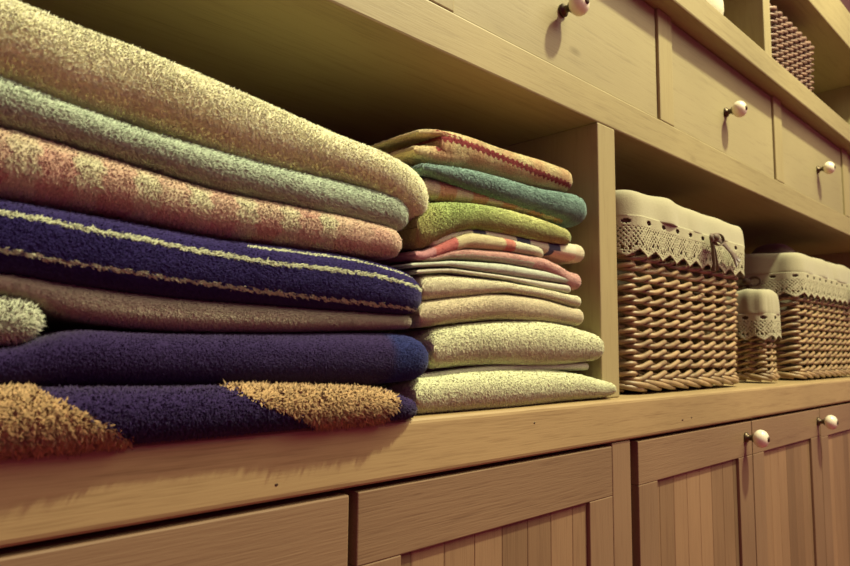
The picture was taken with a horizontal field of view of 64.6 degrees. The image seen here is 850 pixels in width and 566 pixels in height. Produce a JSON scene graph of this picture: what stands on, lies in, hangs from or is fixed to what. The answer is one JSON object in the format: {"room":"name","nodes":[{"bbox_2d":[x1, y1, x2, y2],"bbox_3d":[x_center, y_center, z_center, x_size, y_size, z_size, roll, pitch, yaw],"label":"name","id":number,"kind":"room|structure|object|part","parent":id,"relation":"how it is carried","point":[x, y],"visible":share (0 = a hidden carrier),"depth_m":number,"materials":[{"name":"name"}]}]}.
{"room":"linen closet","nodes":[
{"label":"linen closet","id":0,"kind":"room"},
{"bbox_2d":[840,0,849,12],"bbox_3d":[1.018,-0.136,1.844,10.000,2.550,0.038,6,-8,-44],"label":"wall","id":1,"kind":"structure","parent":0,"point":[846,3],"depth_m":2.33,"materials":[{"name":"paint"}]},
{"bbox_3d":[2.021,1.065,0.685,10.000,0.050,2.862,6,-8,-44],"label":"floor","id":2,"kind":"structure","parent":0,"visible":0},
{"bbox_2d":[0,401,849,565],"bbox_3d":[0.373,0.608,0.903,2.720,0.874,0.295,6,-8,-44],"label":"base cabinet","id":3,"kind":"object","parent":2,"relation":"on","point":[769,490],"visible":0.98,"depth_m":0.52,"materials":[{"name":"brown wood"}]},
{"bbox_3d":[-0.276,0.182,0.145,0.635,0.181,0.019,6,-8,-44],"label":"drawer","id":4,"kind":"part","parent":3,"relation":"part of","materials":[{"name":"brown wood"}]},
{"bbox_2d":[0,374,849,547],"bbox_3d":[0.369,0.156,0.956,2.720,0.035,0.272,6,-8,-44],"label":"countertop","id":5,"kind":"structure","parent":3,"relation":"on","point":[41,499],"depth_m":0.35,"materials":[{"name":"brown wood"}]},
{"bbox_2d":[0,379,417,461],"bbox_3d":[-0.200,0.062,0.357,0.351,0.033,0.234,6,-8,-44],"label":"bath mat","id":6,"kind":"object","parent":5,"relation":"on","point":[35,420],"visible":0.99,"depth_m":0.29,"materials":[{"name":"fabric"}]},
{"bbox_2d":[0,329,428,386],"bbox_3d":[-0.197,0.041,0.372,0.364,0.033,0.220,6,-8,-44],"label":"towel","id":7,"kind":"object","parent":6,"relation":"on","point":[71,357],"visible":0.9,"depth_m":0.32,"materials":[{"name":"fabric"}]},
{"bbox_2d":[0,295,47,347],"bbox_3d":[-0.226,0.013,0.244,0.146,0.026,0.074,6,-8,-44],"label":"washcloth","id":8,"kind":"object","parent":7,"relation":"on","point":[21,321],"visible":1,"depth_m":0.27,"materials":[{"name":"fabric"}]},
{"bbox_2d":[0,273,411,333],"bbox_3d":[-0.204,0.017,0.372,0.351,0.024,0.213,6,-8,-44],"label":"towel","id":9,"kind":"object","parent":7,"relation":"on","point":[68,306],"visible":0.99,"depth_m":0.32,"materials":[{"name":"fabric"}]},
{"bbox_2d":[0,199,421,315],"bbox_3d":[-0.198,-0.005,0.374,0.360,0.041,0.221,6,-8,-44],"label":"towel","id":10,"kind":"object","parent":9,"relation":"on","point":[45,243],"visible":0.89,"depth_m":0.31,"materials":[{"name":"fabric"}]},
{"bbox_2d":[0,125,402,260],"bbox_3d":[-0.206,-0.037,0.372,0.341,0.037,0.218,6,-8,-44],"label":"towel","id":11,"kind":"object","parent":10,"relation":"on","point":[35,170],"visible":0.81,"depth_m":0.31,"materials":[{"name":"fabric"}]},
{"bbox_2d":[0,76,409,230],"bbox_3d":[-0.203,-0.056,0.377,0.350,0.038,0.218,6,-8,-44],"label":"towel","id":12,"kind":"object","parent":11,"relation":"on","point":[25,109],"visible":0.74,"depth_m":0.32,"materials":[{"name":"fabric"}]},
{"bbox_2d":[0,0,428,220],"bbox_3d":[-0.195,-0.077,0.385,0.369,0.063,0.220,6,-8,-44],"label":"towel","id":13,"kind":"object","parent":12,"relation":"on","point":[64,60],"visible":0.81,"depth_m":0.31,"materials":[{"name":"fabric"}]},
{"bbox_2d":[17,0,849,398],"bbox_3d":[0.375,-0.240,0.992,2.720,0.761,0.280,6,-8,-44],"label":"shelf unit","id":14,"kind":"object","parent":5,"relation":"on","point":[687,103],"visible":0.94,"depth_m":0.61,"materials":[{"name":"brown wood"}]},
{"bbox_3d":[0.124,-0.238,0.595,0.307,0.119,0.017,6,-8,-44],"label":"drawer","id":15,"kind":"part","parent":14,"relation":"part of","materials":[{"name":"brown wood"}]},
{"bbox_3d":[0.121,-0.234,0.573,0.012,0.012,0.011,6,-8,-44],"label":"knob stem","id":16,"kind":"part","parent":14,"relation":"part of","materials":[{"name":"brown metal"}]},
{"bbox_3d":[0.130,-0.234,0.565,0.020,0.020,0.015,6,-8,-44],"label":"knob","id":17,"kind":"part","parent":14,"relation":"part of","materials":[{"name":"white ceramic"}]},
{"bbox_3d":[0.282,-0.232,1.086,2.720,0.761,0.015,6,-8,-44],"label":"panel","id":18,"kind":"part","parent":14,"relation":"part of","materials":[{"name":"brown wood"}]},
{"bbox_2d":[706,0,723,14],"bbox_3d":[0.220,-0.337,0.788,0.241,0.052,0.169,6,-8,-44],"label":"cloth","id":19,"kind":"object","parent":14,"relation":"on","point":[717,4],"visible":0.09,"depth_m":0.80,"materials":[{"name":"white fabric"}]},
{"bbox_3d":[0.366,-0.212,0.832,0.307,0.119,0.017,6,-8,-44],"label":"drawer","id":20,"kind":"part","parent":14,"relation":"part of","materials":[{"name":"brown wood"}]},
{"bbox_3d":[0.369,-0.208,0.814,0.012,0.012,0.011,6,-8,-44],"label":"knob stem","id":21,"kind":"part","parent":14,"relation":"part of","materials":[{"name":"brown metal"}]},
{"bbox_3d":[0.377,-0.209,0.806,0.020,0.020,0.015,6,-8,-44],"label":"knob","id":22,"kind":"part","parent":14,"relation":"part of","materials":[{"name":"white ceramic"}]},
{"bbox_2d":[770,4,813,93],"bbox_3d":[0.496,-0.335,1.093,0.214,0.110,0.200,6,-8,-44],"label":"wicker basket","id":23,"kind":"object","parent":14,"relation":"on","point":[795,55],"visible":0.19,"depth_m":1.02,"materials":[{"name":"brown wicker"}]},
{"bbox_3d":[0.609,-0.187,1.068,0.307,0.119,0.017,6,-8,-44],"label":"drawer","id":24,"kind":"part","parent":14,"relation":"part of","materials":[{"name":"brown wood"}]},
{"bbox_3d":[0.629,-0.181,1.067,0.012,0.012,0.011,6,-8,-44],"label":"knob stem","id":25,"kind":"part","parent":14,"relation":"part of","materials":[{"name":"brown metal"}]},
{"bbox_3d":[0.637,-0.181,1.059,0.020,0.020,0.015,6,-8,-44],"label":"knob","id":26,"kind":"part","parent":14,"relation":"part of","materials":[{"name":"white ceramic"}]},
{"bbox_3d":[0.853,-0.161,1.305,0.308,0.119,0.017,6,-8,-44],"label":"drawer","id":27,"kind":"part","parent":14,"relation":"part of","materials":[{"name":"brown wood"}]},
{"bbox_2d":[362,369,616,413],"bbox_3d":[0.007,0.084,0.570,0.243,0.028,0.218,6,-8,-44],"label":"towel","id":28,"kind":"object","parent":5,"relation":"on","point":[472,390],"visible":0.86,"depth_m":0.47,"materials":[{"name":"fabric"}]},
{"bbox_2d":[417,362,588,377],"bbox_3d":[-0.001,0.072,0.573,0.205,0.012,0.204,6,-8,-44],"label":"towel","id":29,"kind":"object","parent":28,"relation":"on","point":[574,366],"visible":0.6,"depth_m":0.49,"materials":[{"name":"fabric"}]},
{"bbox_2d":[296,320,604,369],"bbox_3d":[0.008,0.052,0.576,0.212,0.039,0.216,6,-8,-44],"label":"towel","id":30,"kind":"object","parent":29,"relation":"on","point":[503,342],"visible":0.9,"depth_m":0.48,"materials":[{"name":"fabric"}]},
{"bbox_2d":[407,293,583,328],"bbox_3d":[-0.004,0.028,0.571,0.200,0.029,0.209,6,-8,-44],"label":"towel","id":31,"kind":"object","parent":30,"relation":"on","point":[481,307],"visible":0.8,"depth_m":0.48,"materials":[{"name":"fabric"}]},
{"bbox_2d":[411,274,580,307],"bbox_3d":[-0.005,0.015,0.572,0.194,0.021,0.207,6,-8,-44],"label":"towel","id":32,"kind":"object","parent":31,"relation":"on","point":[433,286],"visible":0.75,"depth_m":0.47,"materials":[{"name":"fabric"}]},
{"bbox_2d":[388,249,580,290],"bbox_3d":[-0.005,-0.005,0.573,0.195,0.024,0.208,6,-8,-44],"label":"towel","id":33,"kind":"object","parent":32,"relation":"on","point":[484,256],"visible":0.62,"depth_m":0.50,"materials":[{"name":"fabric"}]},
{"bbox_2d":[371,229,584,265],"bbox_3d":[-0.003,-0.018,0.577,0.211,0.036,0.208,6,-8,-44],"label":"towel","id":34,"kind":"object","parent":33,"relation":"on","point":[559,254],"visible":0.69,"depth_m":0.49,"materials":[{"name":"fabric"}]},
{"bbox_2d":[397,202,570,252],"bbox_3d":[-0.011,-0.030,0.568,0.190,0.042,0.211,6,-8,-44],"label":"towel","id":35,"kind":"object","parent":34,"relation":"on","point":[441,219],"visible":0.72,"depth_m":0.47,"materials":[{"name":"fabric"}]},
{"bbox_2d":[422,178,562,223],"bbox_3d":[-0.009,-0.053,0.580,0.173,0.017,0.200,6,-8,-44],"label":"towel","id":36,"kind":"object","parent":35,"relation":"on","point":[438,191],"visible":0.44,"depth_m":0.48,"materials":[{"name":"fabric"}]},
{"bbox_2d":[411,163,586,227],"bbox_3d":[0.000,-0.064,0.584,0.208,0.030,0.208,6,-8,-44],"label":"towel","id":37,"kind":"object","parent":36,"relation":"on","point":[569,208],"visible":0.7,"depth_m":0.51,"materials":[{"name":"fabric"}]},
{"bbox_2d":[370,129,572,192],"bbox_3d":[-0.008,-0.085,0.581,0.195,0.031,0.203,6,-8,-44],"label":"towel","id":38,"kind":"object","parent":37,"relation":"on","point":[431,146],"visible":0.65,"depth_m":0.49,"materials":[{"name":"fabric"}]},
{"bbox_2d":[402,268,570,292],"bbox_3d":[-0.012,0.004,0.567,0.181,0.009,0.206,6,-8,-44],"label":"towel","id":39,"kind":"object","parent":32,"relation":"on","point":[561,288],"visible":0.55,"depth_m":0.49,"materials":[{"name":"fabric"}]},
{"bbox_2d":[387,261,568,282],"bbox_3d":[-0.014,-0.003,0.565,0.186,0.012,0.207,6,-8,-44],"label":"towel","id":40,"kind":"object","parent":39,"relation":"on","point":[492,268],"visible":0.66,"depth_m":0.48,"materials":[{"name":"fabric"}]},
{"bbox_2d":[615,190,744,391],"bbox_3d":[0.240,0.020,0.775,0.298,0.195,0.191,6,-8,-44],"label":"wicker basket","id":41,"kind":"object","parent":5,"relation":"on","point":[661,243],"visible":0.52,"depth_m":0.70,"materials":[{"name":"brown wicker"}]},
{"bbox_3d":[0.236,-0.029,0.784,0.292,0.040,0.170,6,-8,-44],"label":"lace trim","id":42,"kind":"part","parent":41,"relation":"part of","materials":[{"name":"fabric"}]},
{"bbox_2d":[686,289,781,381],"bbox_3d":[0.430,0.073,0.940,0.061,0.124,0.121,6,-8,-44],"label":"wicker basket","id":43,"kind":"object","parent":5,"relation":"on","point":[758,317],"visible":0.53,"depth_m":0.90,"materials":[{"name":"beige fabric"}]},
{"bbox_3d":[0.430,0.064,0.941,0.061,0.036,0.119,6,-8,-44],"label":"lace trim","id":44,"kind":"part","parent":43,"relation":"part of","materials":[{"name":"fabric"}]},
{"bbox_2d":[686,252,849,378],"bbox_3d":[0.600,0.061,1.139,0.341,0.190,0.202,6,-8,-44],"label":"wicker basket","id":45,"kind":"object","parent":5,"relation":"on","point":[821,284],"visible":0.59,"depth_m":1.02,"materials":[{"name":"brown wicker"}]},
{"bbox_3d":[0.599,0.019,1.153,0.325,0.038,0.180,6,-8,-44],"label":"lace trim","id":46,"kind":"part","parent":45,"relation":"part of","materials":[{"name":"fabric"}]},
{"bbox_2d":[751,244,809,372],"bbox_3d":[0.591,0.046,1.130,0.114,0.226,0.086,6,-8,-44],"label":"cloth bundle","id":47,"kind":"object","parent":45,"relation":"in","point":[768,248],"visible":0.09,"depth_m":1.10,"materials":[{"name":"fabric"}]},
{"bbox_3d":[0.052,0.146,0.471,0.270,0.040,0.019,6,-8,-44],"label":"rail","id":48,"kind":"part","parent":3,"relation":"part of","materials":[{"name":"brown wood"}]},
{"bbox_3d":[0.049,0.530,0.433,0.270,0.731,0.019,6,-8,-44],"label":"door","id":49,"kind":"part","parent":3,"relation":"part of","materials":[{"name":"brown wood"}]},
{"bbox_3d":[0.049,0.529,0.432,0.202,0.733,0.013,6,-8,-44],"label":"plank panel","id":50,"kind":"part","parent":3,"relation":"part of","materials":[{"name":"brown wood"}]},
{"bbox_3d":[0.151,0.531,0.544,0.030,0.794,0.036,6,-8,-44],"label":"frame post","id":51,"kind":"part","parent":3,"relation":"part of","materials":[{"name":"brown wood"}]},
{"bbox_3d":[0.274,0.168,0.687,0.264,0.038,0.019,6,-8,-44],"label":"rail","id":52,"kind":"part","parent":3,"relation":"part of","materials":[{"name":"brown wood"}]},
{"bbox_3d":[0.271,0.552,0.649,0.264,0.733,0.019,6,-8,-44],"label":"door","id":53,"kind":"part","parent":3,"relation":"part of","materials":[{"name":"brown wood"}]},
{"bbox_3d":[0.269,0.551,0.647,0.189,0.735,0.013,6,-8,-44],"label":"plank panel","id":54,"kind":"part","parent":3,"relation":"part of","materials":[{"name":"brown wood"}]},
{"bbox_3d":[0.366,0.174,0.755,0.012,0.012,0.011,6,-8,-44],"label":"knob stem","id":55,"kind":"part","parent":3,"relation":"part of","materials":[{"name":"brown metal"}]},
{"bbox_3d":[0.374,0.173,0.747,0.020,0.020,0.015,6,-8,-44],"label":"knob","id":56,"kind":"part","parent":3,"relation":"part of","materials":[{"name":"white ceramic"}]},
{"bbox_3d":[0.461,0.188,0.868,0.253,0.038,0.019,6,-8,-44],"label":"rail","id":57,"kind":"part","parent":3,"relation":"part of","materials":[{"name":"brown wood"}]},
{"bbox_3d":[0.455,0.570,0.828,0.178,0.735,0.013,6,-8,-44],"label":"plank panel","id":58,"kind":"part","parent":3,"relation":"part of","materials":[{"name":"brown wood"}]},
{"bbox_3d":[0.457,0.572,0.830,0.253,0.733,0.019,6,-8,-44],"label":"door","id":59,"kind":"part","parent":3,"relation":"part of","materials":[{"name":"brown wood"}]},
{"bbox_3d":[0.555,0.194,0.939,0.012,0.012,0.011,6,-8,-44],"label":"knob stem","id":60,"kind":"part","parent":3,"relation":"part of","materials":[{"name":"brown metal"}]},
{"bbox_3d":[0.644,0.592,1.012,0.264,0.731,0.019,6,-8,-44],"label":"door","id":61,"kind":"part","parent":3,"relation":"part of","materials":[{"name":"brown wood"}]},
{"bbox_3d":[0.563,0.193,0.931,0.020,0.020,0.015,6,-8,-44],"label":"knob","id":62,"kind":"part","parent":3,"relation":"part of","materials":[{"name":"white ceramic"}]},
{"bbox_3d":[0.647,0.209,1.050,0.264,0.040,0.019,6,-8,-44],"label":"rail","id":63,"kind":"part","parent":3,"relation":"part of","materials":[{"name":"brown wood"}]},
{"bbox_3d":[0.643,0.591,1.011,0.194,0.733,0.013,6,-8,-44],"label":"plank panel","id":64,"kind":"part","parent":3,"relation":"part of","materials":[{"name":"brown wood"}]}
]}

